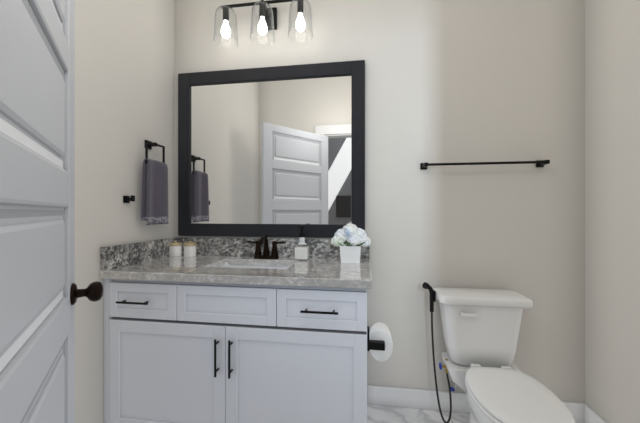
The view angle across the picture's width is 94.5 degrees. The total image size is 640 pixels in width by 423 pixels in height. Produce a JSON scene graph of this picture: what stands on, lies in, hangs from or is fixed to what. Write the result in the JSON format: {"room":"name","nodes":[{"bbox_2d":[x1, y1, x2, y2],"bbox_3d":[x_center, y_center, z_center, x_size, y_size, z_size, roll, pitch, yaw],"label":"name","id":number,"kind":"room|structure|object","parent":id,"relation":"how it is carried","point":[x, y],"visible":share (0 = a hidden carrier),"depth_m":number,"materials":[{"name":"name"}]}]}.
{"room":"bathroom","nodes":[
{"label":"bathroom","id":0,"kind":"room"},
{"bbox_2d":[75,0,173,422],"bbox_3d":[-1.223,-0.305,1.175,0.120,3.050,1.860,0,0,8],"label":"wall","id":1,"kind":"structure","parent":0,"point":[124,80],"depth_m":1.56,"materials":[{"name":"beige paint"}]},
{"bbox_2d":[123,195,134,202],"bbox_3d":[-1.066,-0.069,1.657,0.049,0.042,0.040,0,0,8],"label":"robe hook","id":2,"kind":"object","parent":1,"relation":"attached to","point":[127,199],"visible":1,"depth_m":1.65,"materials":[{"name":"black metal"}]},
{"bbox_2d":[141,140,168,224],"bbox_3d":[-1.025,-0.179,1.821,0.082,0.516,0.207,0,0,8],"label":"towel ring","id":3,"kind":"object","parent":1,"relation":"attached to","point":[154,204],"visible":1,"depth_m":1.80,"materials":[{"name":"fabric"}]},
{"bbox_2d":[174,0,584,402],"bbox_3d":[0.260,-0.305,1.957,2.826,3.050,0.120,0,0,8],"label":"wall","id":4,"kind":"structure","parent":0,"point":[455,81],"depth_m":1.81,"materials":[{"name":"beige paint"}]},
{"bbox_2d":[213,0,312,47],"bbox_3d":[-0.359,-1.217,1.884,0.646,0.270,0.202,0,0,8],"label":"sconce","id":5,"kind":"object","parent":4,"relation":"attached to","point":[267,17],"visible":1,"depth_m":1.85,"materials":[{"name":"clear glass"}]},
{"bbox_2d":[178,60,364,237],"bbox_3d":[-0.348,-0.394,1.968,1.280,1.123,0.032,0,0,8],"label":"mirror","id":6,"kind":"object","parent":4,"relation":"attached to","point":[277,151],"visible":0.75,"depth_m":1.96,"materials":[{"name":"black mirror"}]},
{"bbox_2d":[367,385,582,422],"bbox_3d":[0.897,1.163,1.793,1.205,0.115,0.019,0,0,8],"label":"baseboard","id":7,"kind":"structure","parent":4,"relation":"attached to","point":[425,399],"depth_m":1.83,"materials":[{"name":"white paint"}]},
{"bbox_2d":[420,160,549,169],"bbox_3d":[0.962,-0.280,1.750,0.695,0.040,0.082,0,0,8],"label":"rail","id":8,"kind":"object","parent":4,"relation":"attached to","point":[538,163],"visible":1,"depth_m":1.72,"materials":[{"name":"black metal"}]},
{"bbox_2d":[367,404,469,422],"bbox_3d":[0.124,1.250,1.037,2.826,0.060,1.980,0,0,8],"label":"floor","id":9,"kind":"structure","parent":0,"point":[383,414],"depth_m":1.77,"materials":[{"name":"tile"}]},
{"bbox_2d":[100,275,371,422],"bbox_3d":[-0.409,0.780,1.685,1.334,0.880,0.607,0,0,8],"label":"bathroom vanity","id":10,"kind":"object","parent":9,"relation":"on","point":[263,329],"depth_m":1.42,"materials":[{"name":"white paint"}]},
{"bbox_2d":[100,255,371,286],"bbox_3d":[-0.399,0.320,1.689,1.356,0.039,0.597,0,0,8],"label":"countertop","id":11,"kind":"structure","parent":10,"relation":"on","point":[313,270],"depth_m":1.51,"materials":[{"name":"grey stone"}]},
{"bbox_2d":[169,241,181,256],"bbox_3d":[-0.972,0.247,1.989,0.078,0.104,0.078,0,0,8],"label":"jar","id":12,"kind":"object","parent":11,"relation":"on","point":[174,248],"visible":1,"depth_m":1.96,"materials":[{"name":"white ceramic"}]},
{"bbox_2d":[184,241,195,256],"bbox_3d":[-0.868,0.247,1.977,0.078,0.104,0.078,0,0,8],"label":"jar","id":13,"kind":"object","parent":11,"relation":"on","point":[189,248],"visible":1,"depth_m":1.95,"materials":[{"name":"white ceramic"}]},
{"bbox_2d":[216,263,291,266],"bbox_3d":[-0.386,0.392,1.711,0.478,0.140,0.283,0,0,8],"label":"sink","id":14,"kind":"object","parent":11,"relation":"in","point":[217,264],"depth_m":1.84,"materials":[{"name":"white ceramic"}]},
{"bbox_2d":[244,235,287,258],"bbox_3d":[-0.351,0.225,1.849,0.263,0.148,0.150,0,0,8],"label":"faucet","id":15,"kind":"object","parent":11,"relation":"on","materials":[{"name":"black metal"}]},
{"bbox_2d":[294,225,309,260],"bbox_3d":[-0.112,0.191,1.844,0.088,0.216,0.090,0,0,8],"label":"soap dispenser","id":16,"kind":"object","parent":11,"relation":"on","point":[301,252],"visible":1,"depth_m":1.81,"materials":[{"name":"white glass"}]},
{"bbox_2d":[331,223,370,263],"bbox_3d":[0.181,0.184,1.745,0.234,0.231,0.163,0,0,8],"label":"flower pot","id":17,"kind":"object","parent":11,"relation":"on","point":[354,236],"visible":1,"depth_m":1.70,"materials":[{"name":"white"}]},
{"bbox_2d":[367,322,392,361],"bbox_3d":[0.296,0.640,1.469,0.122,0.170,0.175,0,0,8],"label":"toilet paper holder","id":18,"kind":"object","parent":10,"relation":"attached to","point":[379,344],"visible":1,"depth_m":1.42,"materials":[{"name":"white paper"}]},
{"bbox_2d":[422,282,575,422],"bbox_3d":[0.827,0.813,1.438,0.543,0.811,0.736,0,0,8],"label":"toilet","id":19,"kind":"object","parent":9,"relation":"on","point":[481,328],"visible":1,"depth_m":1.57,"materials":[{"name":"ceramic"}]},
{"bbox_2d":[585,0,639,422],"bbox_3d":[1.454,-0.305,0.780,0.120,3.050,1.860,0,0,8],"label":"wall","id":20,"kind":"structure","parent":0,"point":[612,211],"depth_m":1.52,"materials":[{"name":"beige paint"}]},
{"bbox_2d":[583,403,606,422],"bbox_3d":[1.394,1.163,0.849,0.019,0.115,1.740,0,0,8],"label":"baseboard","id":21,"kind":"structure","parent":20,"relation":"attached to","point":[589,416],"depth_m":1.65,"materials":[{"name":"white paint"}]},
{"bbox_3d":[0.022,0.081,0.112,1.194,2.279,0.160,0,0,8],"label":"door frame","id":22,"kind":"structure","parent":0,"visible":0},
{"bbox_2d":[0,0,102,422],"bbox_3d":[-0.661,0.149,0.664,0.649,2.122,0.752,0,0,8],"label":"door","id":23,"kind":"structure","parent":22,"relation":"attached to","point":[40,293],"depth_m":0.66,"materials":[{"name":"white paint"}]}
]}

